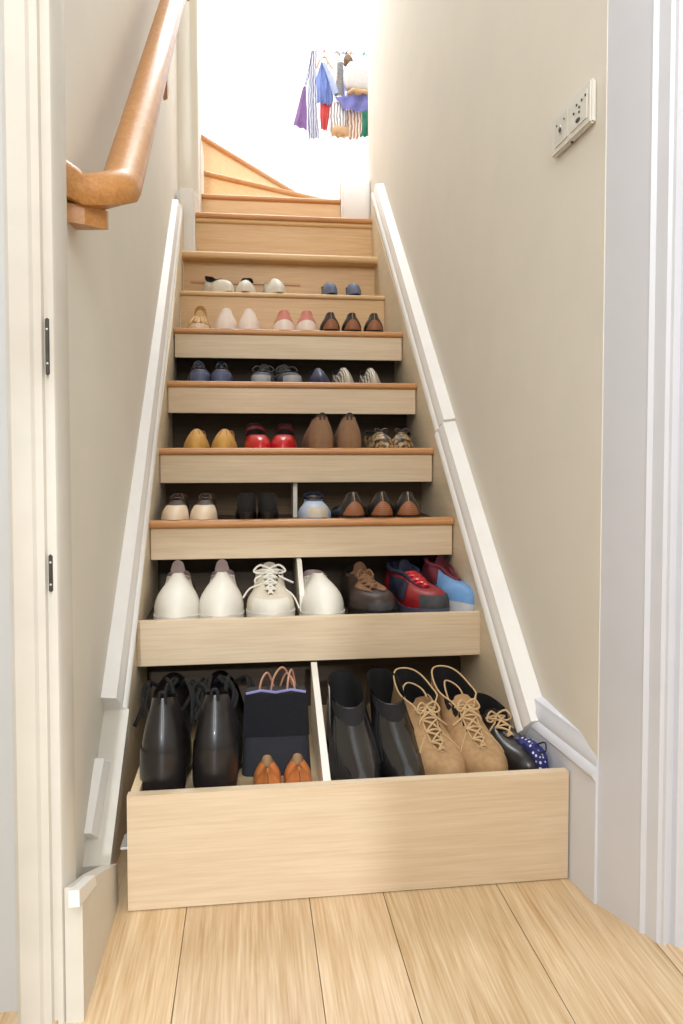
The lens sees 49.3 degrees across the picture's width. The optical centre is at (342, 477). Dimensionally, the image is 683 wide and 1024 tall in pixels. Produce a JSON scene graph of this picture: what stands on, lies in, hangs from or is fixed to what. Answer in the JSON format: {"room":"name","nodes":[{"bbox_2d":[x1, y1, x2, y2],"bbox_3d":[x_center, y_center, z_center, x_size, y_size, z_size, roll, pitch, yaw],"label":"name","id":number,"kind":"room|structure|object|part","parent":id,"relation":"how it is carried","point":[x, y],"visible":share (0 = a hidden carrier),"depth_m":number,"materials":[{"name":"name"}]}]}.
{"room":"home staircase","nodes":[
{"label":"home staircase","id":0,"kind":"room"},
{"bbox_2d":[0,19,16,1011],"bbox_3d":[-1.031,-1.539,0.934,1.200,4.620,0.100,0,2,-7],"label":"wall","id":1,"kind":"structure","parent":0,"point":[8,960],"depth_m":1.02,"materials":[{"name":"paint"}]},
{"bbox_2d":[0,0,75,1023],"bbox_3d":[-0.416,-0.501,1.001,0.065,2.500,0.074,0,2,-7],"label":"trim","id":2,"kind":"structure","parent":1,"relation":"attached to","point":[32,31],"depth_m":0.99,"materials":[{"name":"wood"}]},
{"bbox_2d":[64,0,177,878],"bbox_3d":[-0.626,-1.585,2.151,0.100,4.620,2.381,0,2,-8],"label":"wall","id":3,"kind":"structure","parent":0,"point":[115,273],"depth_m":1.48,"materials":[{"name":"paint"}]},
{"bbox_2d":[68,875,96,907],"bbox_3d":[-0.362,0.574,1.040,0.014,0.058,0.110,0,2,-7],"label":"trim","id":4,"kind":"structure","parent":3,"relation":"attached to","point":[79,892],"depth_m":1.01,"materials":[{"name":"white wood"}]},
{"bbox_2d":[64,863,117,1022],"bbox_3d":[-0.384,0.649,1.151,0.024,0.190,0.270,0,2,-7],"label":"baseboard","id":5,"kind":"structure","parent":3,"relation":"attached to","point":[87,926],"depth_m":1.04,"materials":[{"name":"white wood"}]},
{"bbox_2d":[84,758,109,838],"bbox_3d":[-0.449,0.582,1.342,0.056,0.127,0.134,0,2,-7],"label":"trim","id":6,"kind":"structure","parent":3,"relation":"attached to","point":[101,767],"depth_m":1.33,"materials":[{"name":"white wood"}]},
{"bbox_2d":[82,709,128,873],"bbox_3d":[-0.436,0.600,1.371,0.051,0.271,0.217,0,2,-7],"label":"trim","id":7,"kind":"structure","parent":3,"relation":"attached to","point":[114,736],"depth_m":1.37,"materials":[{"name":"white wood"}]},
{"bbox_2d":[66,0,189,229],"bbox_3d":[-0.521,-1.335,2.104,0.138,1.803,2.032,0,2,-7],"label":"handrail","id":8,"kind":"object","parent":3,"relation":"attached to","point":[89,195],"visible":0.94,"depth_m":1.33,"materials":[{"name":"brown wood"}]},
{"bbox_2d":[101,199,182,710],"bbox_3d":[-0.570,-0.337,2.268,0.053,1.555,1.733,0,2,-8],"label":"trim","id":9,"kind":"structure","parent":3,"relation":"attached to","point":[115,693],"depth_m":1.82,"materials":[{"name":"white wood"}]},
{"bbox_2d":[177,0,200,211],"bbox_3d":[-0.749,-2.393,3.385,0.178,3.100,0.160,0,2,-7],"label":"wall","id":10,"kind":"structure","parent":0,"point":[188,42],"depth_m":3.34,"materials":[{"name":"paint"}]},
{"bbox_2d":[199,0,367,198],"bbox_3d":[-0.207,-2.461,5.176,3.900,3.100,0.100,0,2,-7],"label":"wall","id":11,"kind":"structure","parent":0,"point":[266,85],"depth_m":5.09,"materials":[{"name":"paint"}]},
{"bbox_2d":[0,850,682,1023],"bbox_3d":[-0.006,0.817,-0.121,3.050,0.050,4.100,0,2,-7],"label":"floor","id":12,"kind":"structure","parent":0,"point":[537,951],"depth_m":1.15,"materials":[{"name":"brown wood"}]},
{"bbox_2d":[114,88,515,863],"bbox_3d":[-0.005,-0.646,3.250,1.596,2.620,3.885,0,2,-7],"label":"staircase","id":13,"kind":"structure","parent":12,"relation":"on","point":[249,223],"depth_m":2.28,"materials":[{"name":"brown wood"}]},
{"bbox_2d":[161,493,189,520],"bbox_3d":[-0.450,0.086,2.023,0.079,0.081,0.252,0,2,-8],"label":"shoe","id":14,"kind":"object","parent":13,"relation":"on","point":[177,508],"visible":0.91,"depth_m":1.95,"materials":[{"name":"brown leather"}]},
{"bbox_2d":[153,560,198,619],"bbox_3d":[-0.406,0.276,1.837,0.112,0.139,0.286,0,2,-11],"label":"slip","id":15,"kind":"object","parent":13,"relation":"on","point":[178,598],"visible":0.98,"depth_m":1.74,"materials":[{"name":"white leather"}]},
{"bbox_2d":[183,429,209,447],"bbox_3d":[-0.439,-0.107,2.243,0.081,0.078,0.252,0,2,-9],"label":"moccasin","id":16,"kind":"object","parent":13,"relation":"on","point":[196,438],"visible":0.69,"depth_m":2.15,"materials":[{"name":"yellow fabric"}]},
{"bbox_2d":[187,360,210,380],"bbox_3d":[-0.475,-0.340,2.463,0.083,0.106,0.260,0,2,-13],"label":"sneaker","id":17,"kind":"object","parent":13,"relation":"on","point":[198,372],"visible":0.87,"depth_m":2.36,"materials":[{"name":"blue fabric"}]},
{"bbox_2d":[187,306,210,327],"bbox_3d":[-0.511,-0.558,2.668,0.090,0.126,0.247,0,2,-7],"label":"sandal","id":18,"kind":"object","parent":13,"relation":"on","point":[197,321],"visible":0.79,"depth_m":2.58,"materials":[{"name":"beige leather"}]},
{"bbox_3d":[-0.786,-1.569,3.817,0.124,0.820,0.158,0,2,-7],"label":"newel post","id":19,"kind":"part","parent":13,"relation":"part of","materials":[{"name":"white wood"}]},
{"bbox_3d":[-0.733,-1.281,3.634,0.101,0.660,0.235,0,2,-7],"label":"newel post","id":20,"kind":"part","parent":13,"relation":"part of","materials":[{"name":"white wood"}]},
{"bbox_2d":[190,493,218,519],"bbox_3d":[-0.376,0.085,2.032,0.079,0.081,0.252,0,2,-7],"label":"shoe","id":21,"kind":"object","parent":13,"relation":"on","point":[205,508],"visible":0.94,"depth_m":1.96,"materials":[{"name":"beige leather"}]},
{"bbox_2d":[203,276,233,291],"bbox_3d":[-0.498,-0.778,3.001,0.085,0.102,0.222,-2,3,-36],"label":"slingback","id":22,"kind":"object","parent":13,"relation":"on","point":[211,284],"visible":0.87,"depth_m":2.95,"materials":[{"name":"white leather"}]},
{"bbox_2d":[199,559,243,617],"bbox_3d":[-0.300,0.276,1.852,0.112,0.139,0.286,0,2,-7],"label":"slip","id":23,"kind":"object","parent":13,"relation":"on","point":[221,598],"visible":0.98,"depth_m":1.76,"materials":[{"name":"white leather"}]},
{"bbox_2d":[210,361,233,380],"bbox_3d":[-0.402,-0.340,2.472,0.083,0.106,0.260,0,2,-9],"label":"sneaker","id":24,"kind":"object","parent":13,"relation":"on","point":[221,372],"visible":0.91,"depth_m":2.37,"materials":[{"name":"blue fabric"}]},
{"bbox_2d":[211,429,236,447],"bbox_3d":[-0.356,-0.108,2.254,0.081,0.078,0.252,0,2,-5],"label":"moccasin","id":25,"kind":"object","parent":13,"relation":"on","point":[225,438],"visible":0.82,"depth_m":2.16,"materials":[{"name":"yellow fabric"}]},
{"bbox_2d":[215,308,236,328],"bbox_3d":[-0.423,-0.542,2.681,0.085,0.094,0.252,0,2,-12],"label":"shoe","id":26,"kind":"object","parent":13,"relation":"on","point":[226,320],"visible":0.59,"depth_m":2.57,"materials":[{"name":"leather"}]},
{"bbox_2d":[235,278,255,292],"bbox_3d":[-0.392,-0.779,3.015,0.085,0.102,0.222,0,2,-4],"label":"slingback","id":27,"kind":"object","parent":13,"relation":"on","point":[246,284],"visible":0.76,"depth_m":2.93,"materials":[{"name":"white leather"}]},
{"bbox_2d":[235,493,256,518],"bbox_3d":[-0.266,0.081,2.053,0.061,0.088,0.242,0,2,-8],"label":"heels","id":28,"kind":"object","parent":13,"relation":"on","point":[246,502],"visible":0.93,"depth_m":1.95,"materials":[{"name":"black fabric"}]},
{"bbox_2d":[238,308,259,328],"bbox_3d":[-0.331,-0.543,2.693,0.085,0.094,0.252,0,2,-3],"label":"shoe","id":29,"kind":"object","parent":13,"relation":"on","point":[248,320],"visible":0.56,"depth_m":2.58,"materials":[{"name":"beige leather"}]},
{"bbox_2d":[244,423,270,447],"bbox_3d":[-0.260,-0.118,2.262,0.083,0.098,0.247,0,2,-12],"label":"shoe","id":30,"kind":"object","parent":13,"relation":"on","point":[255,436],"visible":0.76,"depth_m":2.20,"materials":[{"name":"red leather"}]},
{"bbox_2d":[249,364,277,381],"bbox_3d":[-0.260,-0.337,2.490,0.098,0.098,0.260,0,2,-3],"label":"sneaker","id":31,"kind":"object","parent":13,"relation":"on","point":[263,374],"visible":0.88,"depth_m":2.39,"materials":[{"name":"grey fabric"}]},
{"bbox_2d":[257,493,278,518],"bbox_3d":[-0.206,0.081,2.060,0.061,0.088,0.242,0,2,-5],"label":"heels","id":32,"kind":"object","parent":13,"relation":"on","point":[267,502],"visible":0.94,"depth_m":1.95,"materials":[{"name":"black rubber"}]},
{"bbox_2d":[242,562,299,616],"bbox_3d":[-0.181,0.283,1.870,0.138,0.122,0.291,0,2,-7],"label":"sneaker","id":33,"kind":"object","parent":13,"relation":"on","point":[269,596],"visible":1,"depth_m":1.80,"materials":[{"name":"white fabric"}]},
{"bbox_2d":[263,278,285,292],"bbox_3d":[-0.279,-0.770,3.029,0.086,0.084,0.222,-1,2,-19],"label":"shoe","id":34,"kind":"object","parent":13,"relation":"on","point":[275,285],"visible":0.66,"depth_m":2.95,"materials":[{"name":"white leather"}]},
{"bbox_2d":[272,310,294,329],"bbox_3d":[-0.222,-0.542,2.706,0.088,0.092,0.252,0,2,-10],"label":"shoe","id":35,"kind":"object","parent":13,"relation":"on","point":[283,321],"visible":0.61,"depth_m":2.59,"materials":[{"name":"pink leather"}]},
{"bbox_2d":[271,424,296,447],"bbox_3d":[-0.179,-0.118,2.272,0.083,0.098,0.247,0,2,-3],"label":"shoe","id":36,"kind":"object","parent":13,"relation":"on","point":[284,436],"visible":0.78,"depth_m":2.20,"materials":[{"name":"red leather"}]},
{"bbox_3d":[-0.215,-0.395,2.743,0.860,0.205,0.012,0,2,-7],"label":"panel","id":37,"kind":"part","parent":13,"relation":"part of","materials":[{"name":"brown wood"}]},
{"bbox_2d":[273,364,301,381],"bbox_3d":[-0.192,-0.337,2.498,0.098,0.098,0.260,-1,2,-14],"label":"sneaker","id":38,"kind":"object","parent":13,"relation":"on","point":[284,374],"visible":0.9,"depth_m":2.41,"materials":[{"name":"grey fabric"}]},
{"bbox_3d":[-0.187,-0.176,2.528,0.860,0.205,0.012,0,2,-7],"label":"panel","id":39,"kind":"part","parent":13,"relation":"part of","materials":[{"name":"brown wood"}]},
{"bbox_3d":[-0.159,0.018,2.313,0.860,0.205,0.012,0,2,-7],"label":"panel","id":40,"kind":"part","parent":13,"relation":"part of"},
{"bbox_3d":[-0.133,0.232,2.118,0.860,0.210,0.012,0,2,-7],"label":"panel","id":41,"kind":"part","parent":13,"relation":"part of","materials":[{"name":"brown wood"}]},
{"bbox_2d":[228,44,367,151],"bbox_3d":[-0.129,-2.060,4.530,1.124,1.109,0.114,0,2,-7],"label":"clothes rack","id":42,"kind":"object","parent":13,"relation":"on","point":[229,45],"depth_m":4.50,"materials":[{"name":"metal"}]},
{"bbox_2d":[293,48,312,130],"bbox_3d":[-0.233,-2.363,4.522,0.132,0.507,0.037,-1,2,-25],"label":"scarf","id":43,"kind":"object","parent":42,"relation":"hanging from","point":[300,121],"visible":1,"depth_m":4.52,"materials":[{"name":"purple fabric"}]},
{"bbox_2d":[307,48,319,139],"bbox_3d":[-0.176,-2.337,4.537,0.060,0.556,0.057,2,3,39],"label":"scarf","id":44,"kind":"object","parent":42,"relation":"hanging from","point":[312,114],"visible":1,"depth_m":4.53,"materials":[{"name":"white fabric"}]},
{"bbox_2d":[320,49,330,131],"bbox_3d":[-0.103,-2.363,4.540,0.063,0.505,0.047,-2,3,-40],"label":"scarf","id":45,"kind":"object","parent":42,"relation":"hanging from","point":[324,109],"visible":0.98,"depth_m":4.54,"materials":[{"name":"fabric"}]},
{"bbox_2d":[316,49,338,104],"bbox_3d":[-0.093,-2.436,4.502,0.118,0.355,0.083,2,3,37],"label":"shirt","id":46,"kind":"object","parent":42,"relation":"hanging from","point":[326,87],"visible":1,"depth_m":4.51,"materials":[{"name":"fabric"}]},
{"bbox_2d":[329,50,348,138],"bbox_3d":[-0.022,-2.346,4.545,0.123,0.540,0.081,0,2,-7],"label":"bag","id":47,"kind":"object","parent":42,"relation":"hanging from","point":[338,128],"visible":0.96,"depth_m":4.52,"materials":[{"name":"fabric"}]},
{"bbox_2d":[334,50,343,96],"bbox_3d":[-0.009,-2.462,4.536,0.060,0.307,0.089,1,2,20],"label":"belt","id":48,"kind":"object","parent":42,"relation":"hanging from","point":[340,85],"visible":1,"depth_m":4.51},
{"bbox_2d":[343,51,352,66],"bbox_3d":[0.033,-2.556,4.546,0.058,0.119,0.078,0,2,-7],"label":"pompom","id":49,"kind":"object","parent":42,"relation":"hanging from","point":[347,58],"visible":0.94,"depth_m":4.52,"materials":[{"name":"fur"}]},
{"bbox_3d":[0.066,-2.417,4.541,0.245,0.398,0.114,0,2,-7],"label":"violet sash","id":50,"kind":"part","parent":42,"relation":"part of","materials":[{"name":"fabric"}]},
{"bbox_2d":[346,51,361,139],"bbox_3d":[0.062,-2.350,4.578,0.118,0.535,0.060,0,2,-7],"label":"patterned bag","id":51,"kind":"object","parent":42,"relation":"hanging from","point":[353,118],"visible":0.73,"depth_m":4.56,"materials":[{"name":"fabric"}]},
{"bbox_2d":[343,51,367,95],"bbox_3d":[0.097,-2.466,4.545,0.191,0.300,0.105,0,2,-7],"label":"bag","id":52,"kind":"object","parent":42,"relation":"hanging from","point":[355,75],"visible":0.84,"depth_m":4.50,"materials":[{"name":"white fabric"}]},
{"bbox_3d":[0.107,-2.339,4.534,0.173,0.047,0.072,0,2,-7],"label":"trim","id":53,"kind":"part","parent":52,"relation":"part of","materials":[{"name":"beige leather"}]},
{"bbox_2d":[360,52,367,137],"bbox_3d":[0.147,-2.365,4.601,0.082,0.506,0.063,0,2,-7],"label":"scarf","id":54,"kind":"object","parent":42,"relation":"hanging from","point":[364,133],"visible":0.58,"depth_m":4.63,"materials":[{"name":"fabric"}]},
{"bbox_3d":[-0.098,0.539,1.887,0.850,0.355,0.012,0,2,-7],"label":"panel","id":55,"kind":"part","parent":13,"relation":"part of","materials":[{"name":"beige wood"}]},
{"bbox_2d":[296,310,317,330],"bbox_3d":[-0.133,-0.543,2.717,0.088,0.092,0.252,0,2,-4],"label":"shoe","id":56,"kind":"object","parent":13,"relation":"on","point":[306,321],"visible":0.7,"depth_m":2.60,"materials":[{"name":"beige leather"}]},
{"bbox_2d":[298,491,330,518],"bbox_3d":[-0.080,0.085,2.074,0.094,0.078,0.258,0,2,-4],"label":"plimsoll","id":57,"kind":"object","parent":13,"relation":"on","point":[313,507],"visible":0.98,"depth_m":1.99,"materials":[{"name":"fabric"}]},
{"bbox_2d":[302,412,333,447],"bbox_3d":[-0.078,-0.132,2.286,0.089,0.124,0.249,0,2,-11],"label":"bootie","id":58,"kind":"object","parent":13,"relation":"on","point":[319,434],"visible":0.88,"depth_m":2.18,"materials":[{"name":"brown leather"}]},
{"bbox_2d":[308,368,329,381],"bbox_3d":[-0.083,-0.330,2.506,0.083,0.082,0.252,0,2,-7],"label":"shoe","id":59,"kind":"object","parent":13,"relation":"on","point":[318,375],"visible":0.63,"depth_m":2.42,"materials":[{"name":"blue leather"}]},
{"bbox_2d":[299,570,344,615],"bbox_3d":[-0.060,0.293,1.883,0.112,0.102,0.286,0,2,-10],"label":"slip","id":60,"kind":"object","parent":13,"relation":"on","point":[321,596],"visible":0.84,"depth_m":1.79,"materials":[{"name":"white leather"}]},
{"bbox_2d":[319,312,339,330],"bbox_3d":[-0.059,-0.541,2.726,0.085,0.089,0.247,0,2,-10],"label":"heels","id":61,"kind":"object","parent":13,"relation":"on","point":[330,323],"visible":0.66,"depth_m":2.62,"materials":[{"name":"brown leather"}]},
{"bbox_2d":[321,282,337,294],"bbox_3d":[-0.055,-0.765,3.054,0.061,0.072,0.206,0,2,-9],"label":"shoe","id":62,"kind":"object","parent":13,"relation":"on","point":[329,288],"visible":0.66,"depth_m":2.97,"materials":[{"name":"blue leather"}]},
{"bbox_2d":[331,367,353,382],"bbox_3d":[0.002,-0.332,2.516,0.071,0.086,0.252,0,2,-9],"label":"shoe","id":63,"kind":"object","parent":13,"relation":"on","point":[342,375],"visible":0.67,"depth_m":2.45,"materials":[{"name":"white fabric"}]},
{"bbox_2d":[333,412,360,447],"bbox_3d":[0.014,-0.133,2.297,0.089,0.124,0.249,0,2,-4],"label":"bootie","id":64,"kind":"object","parent":13,"relation":"on","point":[347,435],"visible":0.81,"depth_m":2.19,"materials":[{"name":"brown leather"}]},
{"bbox_2d":[330,492,365,517],"bbox_3d":[0.007,0.080,2.079,0.085,0.089,0.247,0,2,-13],"label":"heels","id":65,"kind":"object","parent":13,"relation":"on","point":[351,506],"visible":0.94,"depth_m":1.97,"materials":[{"name":"black leather"}]},
{"bbox_2d":[341,313,360,330],"bbox_3d":[0.022,-0.542,2.736,0.085,0.089,0.247,0,2,-7],"label":"heels","id":66,"kind":"object","parent":13,"relation":"on","point":[351,323],"visible":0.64,"depth_m":2.62,"materials":[{"name":"black leather"}]},
{"bbox_2d":[346,283,360,294],"bbox_3d":[0.043,-0.765,3.067,0.061,0.072,0.206,0,2,-5],"label":"shoe","id":67,"kind":"object","parent":13,"relation":"on","point":[353,288],"visible":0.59,"depth_m":2.98,"materials":[{"name":"blue fabric"}]},
{"bbox_2d":[341,562,396,613],"bbox_3d":[0.060,0.284,1.903,0.116,0.118,0.296,-1,2,-14],"label":"shoe","id":68,"kind":"object","parent":13,"relation":"on","point":[360,592],"visible":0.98,"depth_m":1.83,"materials":[{"name":"brown leather"}]},
{"bbox_3d":[0.051,0.270,1.845,0.027,0.013,0.098,-1,2,-26],"label":"eyelet panel","id":69,"kind":"part","parent":68,"relation":"part of","materials":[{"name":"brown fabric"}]},
{"bbox_3d":[0.095,0.270,1.856,0.027,0.013,0.098,0,2,-2],"label":"eyelet panel","id":70,"kind":"part","parent":68,"relation":"part of","materials":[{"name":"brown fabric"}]},
{"bbox_2d":[359,367,380,382],"bbox_3d":[0.093,-0.332,2.528,0.071,0.086,0.252,0,2,-6],"label":"shoe","id":71,"kind":"object","parent":13,"relation":"on","point":[369,375],"visible":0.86,"depth_m":2.46,"materials":[{"name":"white fabric"}]},
{"bbox_2d":[363,313,383,331],"bbox_3d":[0.105,-0.542,2.746,0.085,0.089,0.247,0,2,-4],"label":"heels","id":72,"kind":"object","parent":13,"relation":"on","point":[373,324],"visible":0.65,"depth_m":2.63,"materials":[{"name":"black leather"}]},
{"bbox_2d":[363,428,393,447],"bbox_3d":[0.110,-0.111,2.309,0.081,0.081,0.242,0,2,-12],"label":"shoe","id":73,"kind":"object","parent":13,"relation":"on","point":[372,439],"visible":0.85,"depth_m":2.25,"materials":[{"name":"fabric"}]},
{"bbox_2d":[364,491,393,517],"bbox_3d":[0.091,0.079,2.090,0.085,0.089,0.247,0,2,-8],"label":"heels","id":74,"kind":"object","parent":13,"relation":"on","point":[380,506],"visible":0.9,"depth_m":1.98,"materials":[{"name":"black leather"}]},
{"bbox_2d":[392,428,413,447],"bbox_3d":[0.186,-0.112,2.324,0.081,0.081,0.242,0,2,7],"label":"shoe","id":75,"kind":"object","parent":13,"relation":"on","point":[402,439],"visible":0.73,"depth_m":2.24,"materials":[{"name":"fabric"}]},
{"bbox_2d":[393,491,419,517],"bbox_3d":[0.168,0.079,2.099,0.085,0.089,0.247,0,2,-4],"label":"heels","id":76,"kind":"object","parent":13,"relation":"on","point":[406,506],"visible":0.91,"depth_m":1.99,"materials":[{"name":"black fabric"}]},
{"bbox_2d":[384,559,449,612],"bbox_3d":[0.185,0.282,1.918,0.117,0.122,0.296,-1,2,-20],"label":"shoe","id":77,"kind":"object","parent":13,"relation":"on","point":[411,590],"visible":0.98,"depth_m":1.86,"materials":[{"name":"red leather"}]},
{"bbox_3d":[0.149,0.281,1.909,0.027,0.044,0.145,0,2,-11],"label":"panel","id":78,"kind":"part","parent":77,"relation":"part of","materials":[{"name":"blue fabric"}]},
{"bbox_3d":[0.227,0.301,1.801,0.082,0.033,0.039,-1,2,-20],"label":"toe panel","id":79,"kind":"part","parent":77,"relation":"part of","materials":[{"name":"grey fabric"}]},
{"bbox_2d":[421,555,474,610],"bbox_3d":[0.274,0.280,1.934,0.092,0.130,0.280,-1,2,-15],"label":"trainer","id":80,"kind":"object","parent":13,"relation":"on","point":[436,570],"visible":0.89,"depth_m":1.89,"materials":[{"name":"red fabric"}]},
{"bbox_3d":[0.239,0.253,1.970,0.019,0.049,0.092,13,-2,-20],"label":"collar panel","id":81,"kind":"part","parent":80,"relation":"part of","materials":[{"name":"red fabric"}]},
{"bbox_2d":[120,662,568,910],"bbox_3d":[-0.017,0.578,1.579,0.797,0.296,0.549,0,2,-7],"label":"drawer","id":82,"kind":"object","parent":12,"relation":"on","point":[246,841],"visible":0.7,"depth_m":1.31,"materials":[{"name":"brown wood"}]},
{"bbox_3d":[-0.390,0.614,1.542,0.015,0.170,0.531,0,2,-7],"label":"drawer","id":83,"kind":"part","parent":82,"relation":"part of","materials":[{"name":"beige wood"}]},
{"bbox_2d":[139,691,191,790],"bbox_3d":[-0.339,0.480,1.435,0.094,0.206,0.284,0,2,-9],"label":"boot","id":84,"kind":"object","parent":82,"relation":"in","point":[166,746],"visible":0.88,"depth_m":1.31,"materials":[{"name":"black leather"}]},
{"bbox_2d":[133,672,212,733],"bbox_3d":[-0.371,0.508,1.657,0.165,0.133,0.170,0,2,-7],"label":"sandal","id":85,"kind":"object","parent":82,"relation":"in","point":[172,682],"visible":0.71,"depth_m":1.64,"materials":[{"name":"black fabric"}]},
{"bbox_2d":[192,688,242,787],"bbox_3d":[-0.241,0.479,1.452,0.094,0.206,0.284,0,2,-5],"label":"boot","id":86,"kind":"object","parent":82,"relation":"in","point":[217,755],"visible":0.94,"depth_m":1.33,"materials":[{"name":"black leather"}]},
{"bbox_2d":[182,670,255,733],"bbox_3d":[-0.274,0.508,1.671,0.165,0.133,0.170,-1,2,-21],"label":"sandal","id":87,"kind":"object","parent":82,"relation":"in","point":[222,680],"visible":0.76,"depth_m":1.65,"materials":[{"name":"black rubber"}]},
{"bbox_3d":[-0.028,0.584,1.586,0.714,0.012,0.531,0,2,-7],"label":"drawer","id":88,"kind":"part","parent":82,"relation":"part of","materials":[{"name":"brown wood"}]},
{"bbox_2d":[253,755,280,784],"bbox_3d":[-0.138,0.561,1.374,0.055,0.048,0.130,0,2,-7],"label":"shoe","id":89,"kind":"object","parent":82,"relation":"in","point":[267,771],"visible":0.63,"depth_m":1.39,"materials":[{"name":"leather"}]},
{"bbox_2d":[242,666,310,776],"bbox_3d":[-0.134,0.486,1.499,0.136,0.190,0.108,0,2,-6],"label":"bag","id":90,"kind":"object","parent":82,"relation":"in","point":[276,718],"visible":0.94,"depth_m":1.48,"materials":[{"name":"black fabric"}]},
{"bbox_3d":[-0.133,0.422,1.530,0.083,0.066,0.043,0,2,-6],"label":"cord","id":91,"kind":"part","parent":90,"relation":"part of","materials":[{"name":"orange fabric"}]},
{"bbox_2d":[284,753,311,782],"bbox_3d":[-0.081,0.560,1.381,0.055,0.048,0.130,0,2,-7],"label":"shoe","id":92,"kind":"object","parent":82,"relation":"in","point":[297,769],"visible":0.65,"depth_m":1.40,"materials":[{"name":"leather"}]},
{"bbox_3d":[0.023,0.637,1.318,0.783,0.198,0.018,0,2,-7],"label":"drawer","id":93,"kind":"part","parent":82,"relation":"part of","materials":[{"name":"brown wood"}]},
{"bbox_2d":[325,671,381,779],"bbox_3d":[0.017,0.502,1.474,0.102,0.160,0.294,0,2,-10],"label":"boot","id":94,"kind":"object","parent":82,"relation":"in","point":[352,747],"visible":0.84,"depth_m":1.44,"materials":[{"name":"black leather"}]},
{"bbox_2d":[365,668,424,777],"bbox_3d":[0.102,0.501,1.496,0.102,0.160,0.294,0,2,-12],"label":"boot","id":95,"kind":"object","parent":82,"relation":"in","point":[400,756],"visible":0.73,"depth_m":1.47,"materials":[{"name":"black leather"}]},
{"bbox_2d":[391,667,466,774],"bbox_3d":[0.167,0.502,1.504,0.108,0.157,0.309,-1,2,-15],"label":"boot","id":96,"kind":"object","parent":82,"relation":"in","point":[440,754],"visible":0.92,"depth_m":1.47,"materials":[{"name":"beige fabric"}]},
{"bbox_2d":[431,665,507,772],"bbox_3d":[0.250,0.502,1.520,0.108,0.157,0.309,-1,2,-15],"label":"boot","id":97,"kind":"object","parent":82,"relation":"in","point":[458,703],"visible":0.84,"depth_m":1.49,"materials":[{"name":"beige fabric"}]},
{"bbox_2d":[476,693,537,770],"bbox_3d":[0.326,0.532,1.536,0.090,0.096,0.278,-1,2,-16],"label":"shoe","id":98,"kind":"object","parent":82,"relation":"in","point":[494,716],"visible":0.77,"depth_m":1.51,"materials":[{"name":"black leather"}]},
{"bbox_2d":[513,736,547,768],"bbox_3d":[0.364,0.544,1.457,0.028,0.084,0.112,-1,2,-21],"label":"shoe","id":99,"kind":"object","parent":82,"relation":"in","point":[534,749],"visible":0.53,"depth_m":1.43,"materials":[{"name":"blue fabric"}]},
{"bbox_2d":[368,0,607,757],"bbox_3d":[0.342,-1.597,2.446,0.122,4.620,2.495,0,2,-7],"label":"wall","id":100,"kind":"structure","parent":0,"point":[502,238],"depth_m":1.64,"materials":[{"name":"paint"}]},
{"bbox_2d":[371,183,454,432],"bbox_3d":[0.227,-0.708,2.726,0.052,1.125,1.213,0,2,-7],"label":"trim","id":101,"kind":"structure","parent":100,"relation":"attached to","point":[439,404],"depth_m":2.54,"materials":[{"name":"white wood"}]},
{"bbox_2d":[434,421,541,735],"bbox_3d":[0.340,0.183,1.834,0.052,0.668,0.738,0,2,-7],"label":"trim","id":102,"kind":"structure","parent":100,"relation":"attached to","point":[521,686],"depth_m":1.74,"materials":[{"name":"white wood"}]},
{"bbox_2d":[523,728,597,903],"bbox_3d":[0.434,0.617,1.436,0.108,0.232,0.306,0,2,-7],"label":"baseboard","id":103,"kind":"structure","parent":100,"relation":"attached to","point":[583,790],"depth_m":1.32,"materials":[{"name":"white wood"}]},
{"bbox_2d":[531,697,597,780],"bbox_3d":[0.421,0.482,1.431,0.052,0.070,0.307,0,2,-13],"label":"trim","id":104,"kind":"structure","parent":100,"relation":"attached to","point":[551,725],"depth_m":1.39,"materials":[{"name":"white wood"}]},
{"bbox_2d":[552,78,595,158],"bbox_3d":[0.416,-0.645,1.350,0.014,0.077,0.166,0,2,-7],"label":"wall socket","id":105,"kind":"object","parent":100,"relation":"attached to","point":[579,114],"visible":1,"depth_m":1.33,"materials":[{"name":"plastic"}]},
{"bbox_2d":[597,0,682,947],"bbox_3d":[0.498,-0.509,1.212,0.109,2.500,0.182,0,2,-7],"label":"trim","id":106,"kind":"structure","parent":100,"relation":"attached to","point":[640,837],"depth_m":1.19,"materials":[{"name":"white wood"}]}
]}

